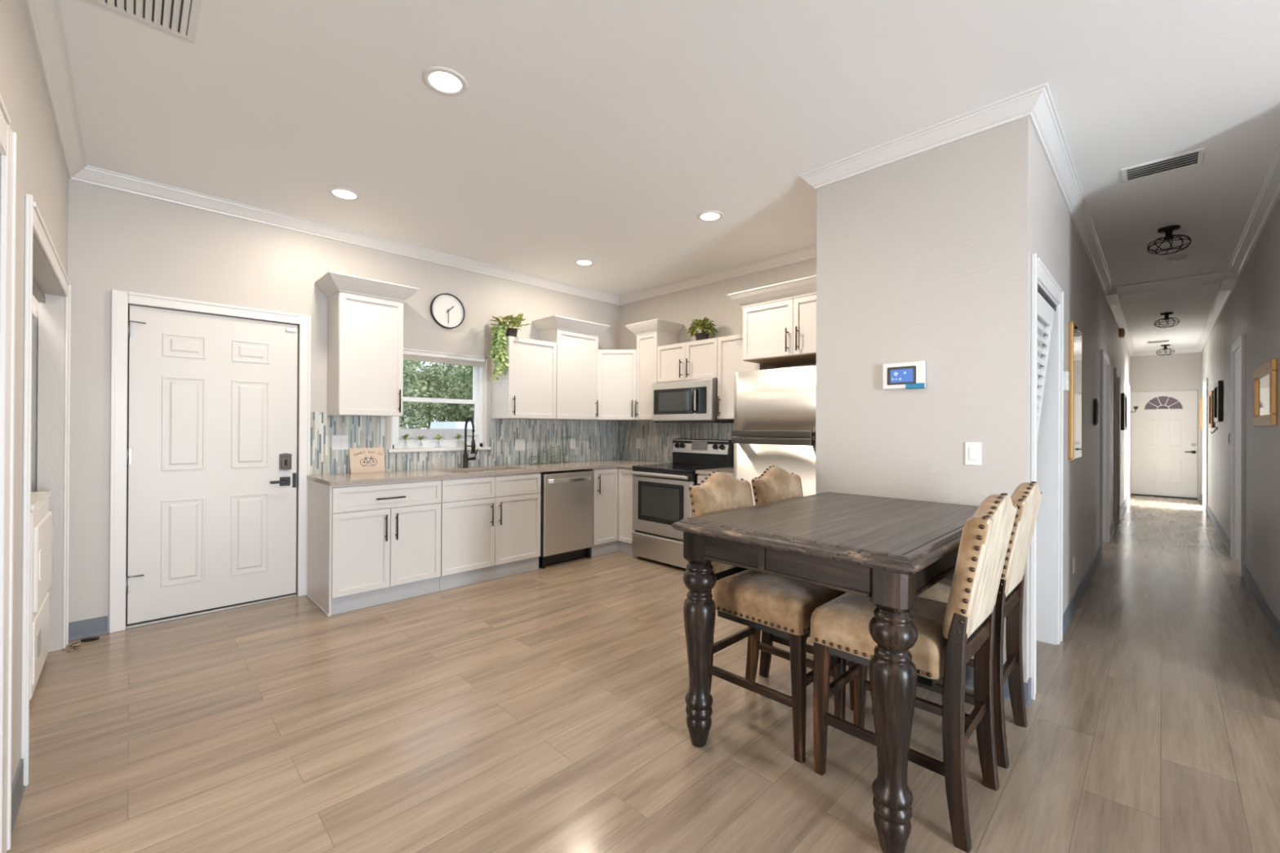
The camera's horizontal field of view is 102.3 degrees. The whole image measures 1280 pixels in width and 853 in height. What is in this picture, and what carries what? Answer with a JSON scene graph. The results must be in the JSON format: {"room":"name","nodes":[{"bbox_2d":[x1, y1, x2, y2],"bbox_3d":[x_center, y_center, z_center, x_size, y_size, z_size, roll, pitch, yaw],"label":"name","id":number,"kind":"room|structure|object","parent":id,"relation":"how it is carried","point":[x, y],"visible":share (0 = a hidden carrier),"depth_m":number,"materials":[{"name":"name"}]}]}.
{"room":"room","nodes":[
{"label":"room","id":0,"kind":"room"},
{"bbox_2d":[0,0,68,784],"bbox_3d":[-0.264,-0.133,-0.190,0.100,2.845,9.100,0,0,-45],"label":"wall","id":1,"kind":"structure","parent":0,"point":[41,169],"depth_m":2.12,"materials":[{"name":"grey paint"}]},
{"bbox_2d":[0,93,16,852],"bbox_3d":[-0.455,0.199,0.085,0.019,2.180,4.180,0,0,-45],"label":"trim","id":2,"kind":"structure","parent":1,"relation":"attached to","point":[7,138],"depth_m":1.52,"materials":[{"name":"white"}]},
{"bbox_2d":[11,758,25,833],"bbox_3d":[-2.063,1.231,1.701,0.012,0.106,0.365,0,0,-45],"label":"baseboard","id":3,"kind":"structure","parent":1,"relation":"attached to","point":[18,788],"depth_m":1.73,"materials":[{"name":"grey wood"}]},
{"bbox_2d":[32,277,45,302],"bbox_3d":[-2.858,-0.713,2.389,0.025,0.040,1.420,0,0,-45],"label":"trim","id":4,"kind":"structure","parent":1,"relation":"attached to","point":[37,293],"depth_m":2.72,"materials":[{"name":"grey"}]},
{"bbox_2d":[20,193,71,786],"bbox_3d":[-2.778,0.225,2.436,0.018,2.115,1.680,0,0,-45],"label":"trim","id":5,"kind":"structure","parent":1,"relation":"attached to","point":[33,221],"depth_m":1.84,"materials":[{"name":"white"}]},
{"bbox_2d":[23,0,87,178],"bbox_3d":[-1.212,-1.517,0.907,0.078,0.083,6.200,0,0,-45],"label":"trim","id":6,"kind":"structure","parent":1,"relation":"attached to","point":[44,16],"depth_m":2.22,"materials":[{"name":"white"}]},
{"bbox_2d":[31,178,619,632],"bbox_3d":[-2.223,-0.133,4.376,5.587,2.845,0.150,0,0,-45],"label":"wall","id":7,"kind":"structure","parent":0,"point":[117,240],"depth_m":3.49,"materials":[{"name":"grey paint"}]},
{"bbox_2d":[68,615,107,640],"bbox_3d":[-3.366,1.228,3.136,0.177,0.106,0.012,0,0,-45],"label":"baseboard","id":8,"kind":"structure","parent":7,"relation":"attached to","point":[83,628],"depth_m":3.14,"materials":[{"name":"grey wood"}]},
{"bbox_2d":[125,306,129,623],"bbox_3d":[-3.006,0.254,3.673,0.922,2.060,0.050,0,0,-45],"label":"trim","id":9,"kind":"structure","parent":7,"relation":"attached to","point":[128,306],"depth_m":3.33,"materials":[{"name":"white wood"}]},
{"bbox_2d":[109,289,311,633],"bbox_3d":[-2.909,0.218,3.576,1.066,2.132,0.024,0,0,-45],"label":"trim","id":10,"kind":"structure","parent":7,"relation":"attached to","point":[121,300],"depth_m":3.25,"materials":[{"name":"white"}]},
{"bbox_2d":[125,592,297,629],"bbox_3d":[-2.967,1.275,3.627,0.918,0.018,0.134,0,0,-45],"label":"threshold","id":11,"kind":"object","parent":7,"relation":"attached to","point":[291,595],"depth_m":3.54,"materials":[{"name":"grey"}]},
{"bbox_2d":[125,305,297,624],"bbox_3d":[-2.935,0.244,3.580,0.938,2.030,0.094,0,0,-45],"label":"door","id":12,"kind":"structure","parent":7,"relation":"in","point":[211,452],"depth_m":3.55,"materials":[{"name":"white"}]},
{"bbox_2d":[69,164,619,305],"bbox_3d":[-1.805,-1.511,4.624,4.459,0.083,0.078,0,0,-45],"label":"trim","id":13,"kind":"structure","parent":7,"relation":"attached to","point":[89,174],"depth_m":3.90,"materials":[{"name":"white"}]},
{"bbox_2d":[314,271,419,416],"bbox_3d":[-2.142,-0.597,4.053,0.636,1.025,0.416,0,0,-45],"label":"upper cabinet","id":14,"kind":"object","parent":7,"relation":"attached to","point":[365,316],"visible":1,"depth_m":3.95,"materials":[{"name":"white"}]},
{"bbox_2d":[387,348,490,453],"bbox_3d":[-1.839,-0.225,4.729,0.939,0.895,0.185,0,0,-45],"label":"window","id":15,"kind":"structure","parent":7,"relation":"in","point":[479,374],"depth_m":4.84,"materials":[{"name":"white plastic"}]},
{"bbox_2d":[403,350,484,367],"bbox_3d":[-1.813,-0.619,4.705,0.839,0.078,0.045,0,0,-45],"label":"window blind","id":16,"kind":"object","parent":15,"relation":"attached to","point":[407,355],"visible":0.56,"depth_m":4.69,"materials":[{"name":"white"}]},
{"bbox_2d":[430,293,465,328],"bbox_3d":[-1.753,-1.052,4.703,0.316,0.316,0.040,0,0,-45],"label":"wall clock","id":17,"kind":"object","parent":7,"relation":"attached to","point":[447,311],"visible":1,"depth_m":4.70,"materials":[{"name":"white plastic"}]},
{"bbox_2d":[310,411,737,475],"bbox_3d":[-0.624,0.141,4.304,3.211,0.488,2.200,0,0,-45],"label":"backsplash","id":18,"kind":"structure","parent":7,"relation":"attached to","point":[595,440],"depth_m":5.23,"materials":[{"name":"tile"}]},
{"bbox_2d":[331,435,348,449],"bbox_3d":[-2.382,0.128,4.095,0.118,0.116,0.010,0,0,-45],"label":"wall switch","id":19,"kind":"object","parent":18,"relation":"attached to","point":[338,442],"visible":1,"depth_m":4.09,"materials":[{"name":"white"}]},
{"bbox_2d":[515,439,525,450],"bbox_3d":[-1.218,0.187,5.246,0.118,0.116,0.009,0,0,-45],"label":"wall outlet","id":20,"kind":"object","parent":18,"relation":"attached to","point":[520,444],"visible":1,"depth_m":5.25,"materials":[{"name":"white"}]},
{"bbox_2d":[491,336,556,419],"bbox_3d":[-1.130,-0.460,5.089,0.540,0.765,0.366,0,0,-45],"label":"upper cabinet","id":21,"kind":"object","parent":7,"relation":"attached to","point":[527,389],"visible":0.98,"depth_m":4.96,"materials":[{"name":"white"}]},
{"bbox_2d":[489,313,530,380],"bbox_3d":[-1.254,-0.756,4.891,0.349,0.653,0.390,0,0,-45],"label":"trailing plant","id":22,"kind":"object","parent":21,"relation":"hanging from","point":[498,350],"visible":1,"depth_m":4.80,"materials":[{"name":"green plant"}]},
{"bbox_2d":[531,315,609,419],"bbox_3d":[-0.725,-0.582,5.453,0.717,1.015,0.416,0,0,-45],"label":"upper cabinet","id":23,"kind":"object","parent":7,"relation":"attached to","point":[576,340],"visible":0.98,"depth_m":5.34,"materials":[{"name":"white"}]},
{"bbox_2d":[6,494,1279,852],"bbox_3d":[3.586,1.367,3.546,18.500,0.100,9.200,0,0,-45],"label":"floor","id":24,"kind":"structure","parent":0,"point":[540,710],"depth_m":2.19,"materials":[{"name":"brown wood"}]},
{"bbox_2d":[29,491,53,700],"bbox_3d":[-3.224,0.785,2.381,0.638,0.990,0.685,0,0,-45],"label":"dryer","id":25,"kind":"object","parent":24,"relation":"on","point":[42,519],"visible":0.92,"depth_m":2.48,"materials":[{"name":"white"}]},
{"bbox_2d":[306,479,441,616],"bbox_3d":[-2.036,0.848,3.966,0.775,0.884,0.678,0,0,-45],"label":"base cabinet","id":26,"kind":"object","parent":24,"relation":"on","point":[371,544],"visible":0.98,"depth_m":3.72,"materials":[{"name":"white"}]},
{"bbox_2d":[439,469,541,591],"bbox_3d":[-1.434,0.852,4.562,0.915,0.884,0.678,0,0,-45],"label":"base cabinet","id":27,"kind":"object","parent":24,"relation":"on","point":[491,525],"visible":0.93,"depth_m":4.32,"materials":[{"name":"white"}]},
{"bbox_2d":[538,469,593,568],"bbox_3d":[-0.863,0.864,5.080,0.590,0.868,0.652,0,0,-45],"label":"dishwasher","id":28,"kind":"object","parent":24,"relation":"on","point":[566,496],"visible":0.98,"depth_m":4.86,"materials":[{"name":"silver metal"}]},
{"bbox_2d":[588,466,637,557],"bbox_3d":[-0.268,0.860,5.560,0.911,0.884,0.897,0,0,-45],"label":"base cabinet","id":29,"kind":"object","parent":24,"relation":"on","point":[612,486],"visible":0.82,"depth_m":5.25,"materials":[{"name":"white"}]},
{"bbox_2d":[306,458,673,486],"bbox_3d":[-1.083,0.396,4.748,3.221,0.030,0.909,0,0,-45],"label":"countertop","id":30,"kind":"structure","parent":29,"relation":"on","point":[334,479],"depth_m":4.39,"materials":[{"name":"stone"}]},
{"bbox_2d":[348,447,385,473],"bbox_3d":[-2.228,0.277,4.213,0.260,0.202,0.064,0,0,-45],"label":"bicycle sign","id":31,"kind":"object","parent":30,"relation":"on","point":[361,460],"visible":0.99,"depth_m":4.20,"materials":[{"name":"beige"}]},
{"bbox_2d":[360,455,377,466],"bbox_3d":[-2.216,0.281,4.211,0.130,0.086,0.003,0,-14,-45],"label":"print","id":32,"kind":"object","parent":31,"relation":"attached to","point":[365,460],"depth_m":4.21,"materials":[{"name":"grey"}]},
{"bbox_2d":[462,417,478,467],"bbox_3d":[-1.521,0.145,4.726,0.144,0.468,0.202,0,0,-45],"label":"faucet","id":33,"kind":"object","parent":30,"relation":"on","point":[465,459],"visible":1,"depth_m":4.73,"materials":[{"name":"black metal"}]},
{"bbox_2d":[631,438,733,568],"bbox_3d":[0.402,0.717,5.037,0.691,1.175,0.760,0,0,-45],"label":"range","id":34,"kind":"object","parent":24,"relation":"on","point":[660,492],"visible":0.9,"depth_m":4.90,"materials":[{"name":"silver metal"}]},
{"bbox_2d":[631,463,729,472],"bbox_3d":[0.399,0.401,5.033,0.603,0.020,0.760,0,0,-45],"label":"cooktop","id":35,"kind":"object","parent":34,"relation":"in","point":[662,468],"depth_m":4.96,"materials":[{"name":"glass"}]},
{"bbox_2d":[697,474,707,484],"bbox_3d":[0.864,0.864,4.616,0.628,0.884,0.460,0,0,-45],"label":"base cabinet","id":36,"kind":"object","parent":24,"relation":"on","point":[700,477],"visible":0.04,"depth_m":4.56,"materials":[{"name":"white"}]},
{"bbox_2d":[695,466,733,476],"bbox_3d":[0.876,0.406,4.625,0.607,0.030,0.477,0,0,-45],"label":"countertop","id":37,"kind":"structure","parent":36,"relation":"on","point":[730,470],"depth_m":4.55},
{"bbox_2d":[688,470,846,763],"bbox_3d":[0.570,0.759,2.320,0.467,1.086,0.588,0,0,-45],"label":"counter chair","id":38,"kind":"object","parent":24,"relation":"on","point":[781,606],"visible":0.55,"depth_m":2.17,"materials":[{"name":"brown wood"}]},
{"bbox_2d":[731,365,816,506],"bbox_3d":[1.236,0.439,4.069,0.778,1.735,0.760,0,0,-45],"label":"refrigerator","id":39,"kind":"object","parent":24,"relation":"on","point":[775,410],"visible":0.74,"depth_m":3.82,"materials":[{"name":"silver metal"}]},
{"bbox_2d":[751,465,853,711],"bbox_3d":[0.936,0.761,2.682,0.467,1.086,0.588,0,0,-45],"label":"counter chair","id":40,"kind":"object","parent":24,"relation":"on","point":[775,484],"visible":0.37,"depth_m":2.71,"materials":[{"name":"fabric"}]},
{"bbox_2d":[671,492,978,852],"bbox_3d":[0.944,0.842,2.275,1.380,0.917,0.923,0,0,-45],"label":"dining table","id":41,"kind":"object","parent":24,"relation":"on","point":[889,552],"visible":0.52,"depth_m":1.78,"materials":[{"name":"brown wood"}]},
{"bbox_2d":[808,493,1017,852],"bbox_3d":[0.989,0.760,1.882,0.467,1.086,0.588,0,0,-45],"label":"counter chair","id":42,"kind":"object","parent":24,"relation":"on","point":[950,633],"visible":0.88,"depth_m":1.73,"materials":[{"name":"brown wood"}]},
{"bbox_2d":[871,481,1042,768],"bbox_3d":[1.383,0.763,2.272,0.467,1.086,0.588,0,0,-45],"label":"counter chair","id":43,"kind":"object","parent":24,"relation":"on","point":[1027,496],"visible":0.52,"depth_m":2.08,"materials":[{"name":"brown wood"}]},
{"bbox_2d":[59,0,1279,351],"bbox_3d":[3.580,-1.578,3.645,18.600,0.100,9.360,0,0,-45],"label":"ceiling","id":44,"kind":"structure","parent":0,"point":[600,131],"depth_m":2.51,"materials":[{"name":"white paint"}]},
{"bbox_2d":[88,0,201,42],"bbox_3d":[-1.784,-1.553,1.821,0.345,0.012,0.405,0,0,-45],"label":"ceiling vent","id":45,"kind":"object","parent":44,"relation":"in","point":[180,18],"visible":1,"depth_m":1.93,"materials":[{"name":"white"}]},
{"bbox_2d":[328,186,360,200],"bbox_3d":[-1.976,-1.553,3.449,0.192,0.006,0.192,0,0,-45],"label":"recessed light","id":46,"kind":"object","parent":44,"relation":"in","point":[343,193],"visible":1,"depth_m":3.44,"materials":[{"name":"white"}]},
{"bbox_2d":[333,190,355,199],"bbox_3d":[-1.976,-1.554,3.449,0.138,0.001,0.138,0,0,-45],"label":"diffuser","id":47,"kind":"object","parent":46,"relation":"attached to","point":[342,194],"depth_m":3.45,"materials":[{"name":"plastic"}]},
{"bbox_2d":[422,66,467,95],"bbox_3d":[-0.876,-1.550,2.321,0.192,0.006,0.192,0,0,-45],"label":"recessed light","id":48,"kind":"object","parent":44,"relation":"in","point":[445,81],"visible":1,"depth_m":2.31,"materials":[{"name":"white"}]},
{"bbox_2d":[428,71,461,92],"bbox_3d":[-0.876,-1.550,2.321,0.138,0.001,0.138,0,0,-45],"label":"diffuser","id":49,"kind":"object","parent":48,"relation":"attached to","point":[440,82],"depth_m":2.32,"materials":[{"name":"plastic"}]},
{"bbox_2d":[697,210,723,222],"bbox_3d":[0.515,-1.540,3.780,0.192,0.006,0.192,0,0,-45],"label":"recessed light","id":50,"kind":"object","parent":44,"relation":"in","point":[708,215],"visible":1,"depth_m":3.77,"materials":[{"name":"white"}]},
{"bbox_2d":[701,213,719,220],"bbox_3d":[0.515,-1.540,3.780,0.138,0.001,0.138,0,0,-45],"label":"diffuser","id":51,"kind":"object","parent":50,"relation":"attached to","point":[704,216],"depth_m":3.78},
{"bbox_2d":[1120,147,1205,182],"bbox_3d":[3.067,-1.524,3.033,0.230,0.016,0.340,0,0,-45],"label":"ceiling vent","id":52,"kind":"object","parent":44,"relation":"in","point":[1195,157],"visible":1,"depth_m":3.02,"materials":[{"name":"white"}]},
{"bbox_2d":[1154,311,1179,328],"bbox_3d":[6.980,-1.411,6.833,0.245,0.184,0.242,0,0,-45],"label":"light","id":53,"kind":"object","parent":44,"relation":"attached to","point":[1166,315],"visible":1,"depth_m":6.82,"materials":[{"name":"black metal"}]},
{"bbox_2d":[1146,225,1191,254],"bbox_3d":[4.066,-1.433,3.963,0.245,0.184,0.242,0,0,-45],"label":"light","id":54,"kind":"object","parent":44,"relation":"attached to","point":[1168,230],"visible":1,"depth_m":3.94,"materials":[{"name":"black metal"}]},
{"bbox_2d":[1117,273,1222,295],"bbox_3d":[5.612,-1.509,5.487,0.520,0.008,0.802,0,0,-45],"label":"ceiling beam","id":55,"kind":"structure","parent":44,"relation":"attached to","point":[1215,278],"depth_m":5.47,"materials":[{"name":"white paint"}]},
{"bbox_2d":[1167,254,1189,262],"bbox_3d":[4.830,-1.499,4.627,0.136,0.040,0.136,0,0,-45],"label":"smoke detector","id":56,"kind":"object","parent":44,"relation":"attached to","point":[1177,259],"visible":1,"depth_m":4.60,"materials":[{"name":"white"}]},
{"bbox_2d":[619,257,816,466],"bbox_3d":[1.207,-0.115,4.807,0.100,2.845,4.057,0,0,-45],"label":"wall","id":57,"kind":"structure","parent":0,"point":[712,301],"depth_m":5.26,"materials":[{"name":"grey paint"}]},
{"bbox_2d":[580,349,639,420],"bbox_3d":[-0.244,-0.449,5.774,0.606,0.756,0.635,0,0,-45],"label":"upper cabinet","id":58,"kind":"object","parent":57,"relation":"attached to","point":[617,368],"visible":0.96,"depth_m":5.55,"materials":[{"name":"white"}]},
{"bbox_2d":[625,319,684,420],"bbox_3d":[0.152,-0.577,5.509,0.416,1.015,0.479,0,0,-45],"label":"upper cabinet","id":59,"kind":"object","parent":57,"relation":"attached to","point":[651,334],"visible":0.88,"depth_m":5.43,"materials":[{"name":"white"}]},
{"bbox_2d":[657,337,717,382],"bbox_3d":[0.547,-0.637,5.145,0.366,0.375,0.765,0,0,-45],"label":"upper cabinet","id":60,"kind":"object","parent":57,"relation":"attached to","point":[697,359],"visible":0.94,"depth_m":5.01,"materials":[{"name":"white"}]},
{"bbox_2d":[652,378,733,422],"bbox_3d":[0.512,-0.240,5.105,0.453,0.404,0.756,0,0,-45],"label":"microwave","id":61,"kind":"object","parent":60,"relation":"attached to","point":[695,401],"visible":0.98,"depth_m":4.93,"materials":[{"name":"silver metal"}]},
{"bbox_2d":[685,316,717,340],"bbox_3d":[0.617,-0.951,5.111,0.285,0.253,0.322,0,0,-23],"label":"potted plant","id":62,"kind":"object","parent":60,"relation":"on","point":[699,324],"visible":0.99,"depth_m":5.05,"materials":[{"name":"green plant"}]},
{"bbox_2d":[618,244,816,305],"bbox_3d":[0.818,-1.497,5.085,0.078,0.083,3.109,0,0,-45],"label":"trim","id":63,"kind":"structure","parent":57,"relation":"attached to","point":[809,252],"depth_m":5.05,"materials":[{"name":"white"}]},
{"bbox_2d":[717,333,779,419],"bbox_3d":[0.977,-0.445,4.708,0.366,0.756,0.455,0,0,-45],"label":"upper cabinet","id":64,"kind":"object","parent":57,"relation":"attached to","point":[730,348],"visible":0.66,"depth_m":4.69,"materials":[{"name":"white"}]},
{"bbox_2d":[727,275,816,367],"bbox_3d":[1.358,-0.813,4.098,0.686,0.549,1.116,0,0,-45],"label":"upper cabinet","id":65,"kind":"object","parent":57,"relation":"attached to","point":[780,319],"visible":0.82,"depth_m":4.02,"materials":[{"name":"white"}]},
{"bbox_2d":[815,115,1032,707],"bbox_3d":[1.483,-0.118,2.816,0.112,2.845,1.060,0,0,-45],"label":"wall","id":66,"kind":"structure","parent":0,"point":[926,256],"depth_m":2.70,"materials":[{"name":"grey paint"}]},
{"bbox_2d":[882,360,925,390],"bbox_3d":[1.427,-0.275,2.789,0.031,0.146,0.214,0,0,-45],"label":"panel","id":67,"kind":"object","parent":66,"relation":"attached to","point":[907,375],"visible":1,"depth_m":2.77,"materials":[{"name":"white"}]},
{"bbox_2d":[799,83,1046,188],"bbox_3d":[1.427,-1.499,2.765,0.078,0.083,1.204,0,0,-45],"label":"trim","id":68,"kind":"structure","parent":66,"relation":"attached to","point":[1020,105],"depth_m":2.67,"materials":[{"name":"white"}]},
{"bbox_2d":[964,441,982,465],"bbox_3d":[1.658,0.135,2.567,0.010,0.116,0.072,0,0,-45],"label":"wall switch","id":69,"kind":"object","parent":66,"relation":"attached to","point":[973,451],"visible":1,"depth_m":2.56,"materials":[{"name":"white"}]},
{"bbox_2d":[1031,124,1130,613],"bbox_3d":[5.822,-0.087,6.444,11.162,2.845,0.100,0,0,-45],"label":"wall","id":70,"kind":"structure","parent":0,"point":[1056,241],"depth_m":4.01,"materials":[{"name":"grey paint"}]},
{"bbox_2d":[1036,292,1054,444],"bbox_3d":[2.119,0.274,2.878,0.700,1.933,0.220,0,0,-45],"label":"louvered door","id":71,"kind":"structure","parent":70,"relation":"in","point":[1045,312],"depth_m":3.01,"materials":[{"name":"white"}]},
{"bbox_2d":[1029,253,1063,700],"bbox_3d":[2.195,0.241,2.849,0.990,2.135,0.120,0,0,-45],"label":"trim","id":72,"kind":"structure","parent":70,"relation":"attached to","point":[1046,457],"depth_m":3.11,"materials":[{"name":"white"}]},
{"bbox_2d":[1068,321,1082,460],"bbox_3d":[3.092,-0.237,3.659,0.560,0.935,0.026,0,0,-45],"label":"wall mirror","id":73,"kind":"object","parent":70,"relation":"attached to","point":[1075,335],"visible":1,"depth_m":3.55,"materials":[{"name":"brown wood"}]},
{"bbox_2d":[1072,322,1082,459],"bbox_3d":[3.099,-0.237,3.652,0.546,0.921,0.004,0,0,-45],"label":"mirror glass","id":74,"kind":"object","parent":73,"relation":"attached to","point":[1077,333],"depth_m":3.63,"materials":[{"name":"silver mirror"}]},
{"bbox_2d":[1028,83,1135,356],"bbox_3d":[5.828,-1.469,6.322,11.340,0.083,0.078,0,0,-45],"label":"trim","id":75,"kind":"structure","parent":70,"relation":"attached to","point":[1044,119],"depth_m":3.19,"materials":[{"name":"white"}]},
{"bbox_2d":[1062,546,1101,635],"bbox_3d":[3.629,1.266,4.203,2.955,0.106,0.012,0,0,-45],"label":"baseboard","id":76,"kind":"structure","parent":70,"relation":"attached to","point":[1073,603],"depth_m":3.90,"materials":[{"name":"grey wood"}]},
{"bbox_2d":[1093,398,1098,425],"bbox_3d":[4.204,-0.134,4.752,0.120,0.245,0.034,0,0,-45],"label":"wall plaque","id":77,"kind":"object","parent":70,"relation":"attached to","point":[1095,403],"visible":1,"depth_m":4.72,"materials":[{"name":"black plastic"}]},
{"bbox_2d":[1099,349,1110,556],"bbox_3d":[5.024,0.274,5.641,1.020,2.110,0.124,0,0,-45],"label":"trim","id":78,"kind":"structure","parent":70,"relation":"attached to","point":[1104,443],"depth_m":5.92,"materials":[{"name":"white"}]},
{"bbox_2d":[1104,285,1119,305],"bbox_3d":[5.309,-1.466,5.793,0.600,0.095,0.100,0,0,-45],"label":"trim","id":79,"kind":"structure","parent":70,"relation":"attached to","point":[1113,297],"depth_m":5.68,"materials":[{"name":"white"}]},
{"bbox_2d":[1113,367,1120,528],"bbox_3d":[6.525,0.285,7.124,0.940,2.110,0.124,0,0,-45],"label":"trim","id":80,"kind":"structure","parent":70,"relation":"attached to","point":[1117,374],"depth_m":7.37,"materials":[{"name":"white"}]},
{"bbox_2d":[1120,393,1127,430],"bbox_3d":[7.707,-0.226,8.208,0.850,0.570,0.040,0,0,-45],"label":"framed picture","id":81,"kind":"object","parent":70,"relation":"attached to","point":[1123,398],"visible":1,"depth_m":7.92,"materials":[{"name":"black plastic"}]},
{"bbox_2d":[1125,382,1129,504],"bbox_3d":[8.731,0.301,9.303,0.940,2.110,0.124,0,0,-45],"label":"trim","id":82,"kind":"structure","parent":70,"relation":"attached to","point":[1127,386],"depth_m":9.55,"materials":[{"name":"white"}]},
{"bbox_2d":[1129,351,1201,499],"bbox_3d":[10.225,-0.057,10.035,0.150,2.845,1.182,0,0,-45],"label":"wall","id":83,"kind":"structure","parent":0,"point":[1175,371],"depth_m":9.93,"materials":[{"name":"grey paint"}]},
{"bbox_2d":[1130,390,1197,497],"bbox_3d":[10.157,0.328,10.011,0.094,2.030,0.908,0,0,-45],"label":"door","id":84,"kind":"structure","parent":83,"relation":"in","point":[1164,442],"depth_m":10.00,"materials":[{"name":"white"}]},
{"bbox_2d":[1131,347,1200,356],"bbox_3d":[10.144,-1.438,9.965,0.078,0.083,0.962,0,0,-45],"label":"trim","id":85,"kind":"structure","parent":83,"relation":"attached to","point":[1188,349],"depth_m":9.93,"materials":[{"name":"white"}]},
{"bbox_2d":[1200,197,1279,620],"bbox_3d":[6.828,-0.083,5.932,10.451,2.845,0.120,0,0,-45],"label":"wall","id":86,"kind":"structure","parent":0,"point":[1252,308],"depth_m":4.09,"materials":[{"name":"grey paint"}]},
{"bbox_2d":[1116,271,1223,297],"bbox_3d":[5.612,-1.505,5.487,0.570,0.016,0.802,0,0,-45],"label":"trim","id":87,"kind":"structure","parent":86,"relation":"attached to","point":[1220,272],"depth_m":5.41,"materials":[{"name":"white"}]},
{"bbox_2d":[1202,377,1208,511],"bbox_3d":[9.449,0.293,8.539,0.990,2.130,0.144,0,0,-45],"label":"trim","id":88,"kind":"structure","parent":86,"relation":"attached to","point":[1205,384],"depth_m":8.86,"materials":[{"name":"white"}]},
{"bbox_2d":[1208,390,1215,427],"bbox_3d":[8.179,-0.241,7.375,0.620,0.520,0.035,0,0,-45],"label":"framed picture","id":89,"kind":"object","parent":86,"relation":"attached to","point":[1211,424],"visible":0.84,"depth_m":7.17,"materials":[{"name":"brown wood"}]},
{"bbox_2d":[1213,380,1222,422],"bbox_3d":[7.288,-0.307,6.498,0.700,0.500,0.040,0,0,-45],"label":"framed picture","id":90,"kind":"object","parent":86,"relation":"attached to","point":[1218,386],"visible":1,"depth_m":6.27,"materials":[{"name":"brown metal"}]},
{"bbox_2d":[1206,505,1230,552],"bbox_3d":[7.550,1.292,6.741,4.210,0.106,0.012,0,0,-45],"label":"baseboard","id":91,"kind":"structure","parent":86,"relation":"attached to","point":[1226,540],"depth_m":6.41,"materials":[{"name":"grey wood"}]},
{"bbox_2d":[1218,270,1239,291],"bbox_3d":[5.914,-1.465,5.180,0.600,0.095,0.100,0,0,-45],"label":"trim","id":92,"kind":"structure","parent":86,"relation":"attached to","point":[1228,282],"depth_m":5.09,"materials":[{"name":"white"}]},
{"bbox_2d":[1230,333,1245,576],"bbox_3d":[5.736,0.256,4.871,0.990,2.150,0.144,0,0,-45],"label":"trim","id":93,"kind":"structure","parent":86,"relation":"attached to","point":[1238,348],"depth_m":5.18,"materials":[{"name":"white"}]},
{"bbox_2d":[1195,141,1279,351],"bbox_3d":[6.765,-1.464,6.005,10.451,0.083,0.078,0,0,-45],"label":"trim","id":94,"kind":"structure","parent":86,"relation":"attached to","point":[1268,195],"depth_m":3.88,"materials":[{"name":"white"}]},
{"bbox_2d":[1243,564,1279,642],"bbox_3d":[4.196,1.267,3.428,3.200,0.106,0.012,0,0,-45],"label":"baseboard","id":95,"kind":"structure","parent":86,"relation":"attached to","point":[1273,621],"depth_m":3.68,"materials":[{"name":"grey wood"}]},
{"bbox_2d":[1253,358,1277,426],"bbox_3d":[4.397,-0.218,3.633,0.940,0.430,0.026,0,0,-45],"label":"wall mirror","id":96,"kind":"object","parent":86,"relation":"attached to","point":[1265,376],"visible":1,"depth_m":3.54,"materials":[{"name":"brown wood"}]},
{"bbox_2d":[1257,373,1270,416],"bbox_3d":[4.400,-0.218,3.630,0.800,0.290,0.004,0,0,-45],"label":"mirror glass","id":97,"kind":"object","parent":96,"relation":"attached to","point":[1263,379],"depth_m":3.64,"materials":[{"name":"silver mirror"}]},
{"label":"outside","id":98,"kind":"structure","parent":0,"visible":0},
{"bbox_3d":[20.483,1.736,17.964,25.590,0.100,12.760,0,0,-45],"label":"yard","id":99,"kind":"structure","parent":98,"visible":0},
{"bbox_2d":[1144,396,1182,408],"bbox_3d":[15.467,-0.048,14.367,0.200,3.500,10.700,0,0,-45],"label":"window","id":100,"kind":"structure","parent":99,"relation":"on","point":[1162,400],"depth_m":14.74,"materials":[{"name":"glass"}]},
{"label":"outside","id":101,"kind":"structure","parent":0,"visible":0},
{"bbox_3d":[-10.402,1.586,21.188,65.000,0.100,35.240,0,0,-45],"label":"ground","id":102,"kind":"structure","parent":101,"visible":0},
{"bbox_2d":[399,360,434,428],"bbox_3d":[-10.908,-1.103,18.962,5.874,5.282,5.146,0,0,-37],"label":"tree","id":103,"kind":"object","parent":102,"relation":"on","point":[408,417],"visible":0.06,"depth_m":19.02,"materials":[{"name":"green plant"}]},
{"bbox_2d":[400,360,471,428],"bbox_3d":[-11.919,-1.784,29.148,7.063,6.674,6.807,0,0,-45],"label":"tree","id":104,"kind":"object","parent":102,"relation":"on","point":[434,375],"visible":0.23,"depth_m":27.45,"materials":[{"name":"green plant"}]},
{"bbox_2d":[399,428,472,440],"bbox_3d":[-4.951,0.823,12.120,50.000,1.540,0.200,0,0,-45],"label":"fence","id":105,"kind":"object","parent":102,"relation":"on","point":[448,433],"visible":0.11,"depth_m":12.08,"materials":[{"name":"grey paint"}]},
{"bbox_2d":[428,364,474,422],"bbox_3d":[-6.059,-1.111,23.533,5.484,5.365,5.842,0,0,41],"label":"tree","id":106,"kind":"object","parent":102,"relation":"on","point":[455,409],"visible":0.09,"depth_m":22.29,"materials":[{"name":"green plant"}]},
{"bbox_2d":[429,422,474,428],"bbox_3d":[-4.282,0.714,17.561,5.000,1.690,2.120,0,0,-45],"label":"van","id":107,"kind":"object","parent":102,"relation":"on","point":[433,424],"visible":0.02,"depth_m":15.50,"materials":[{"name":"white paint"}]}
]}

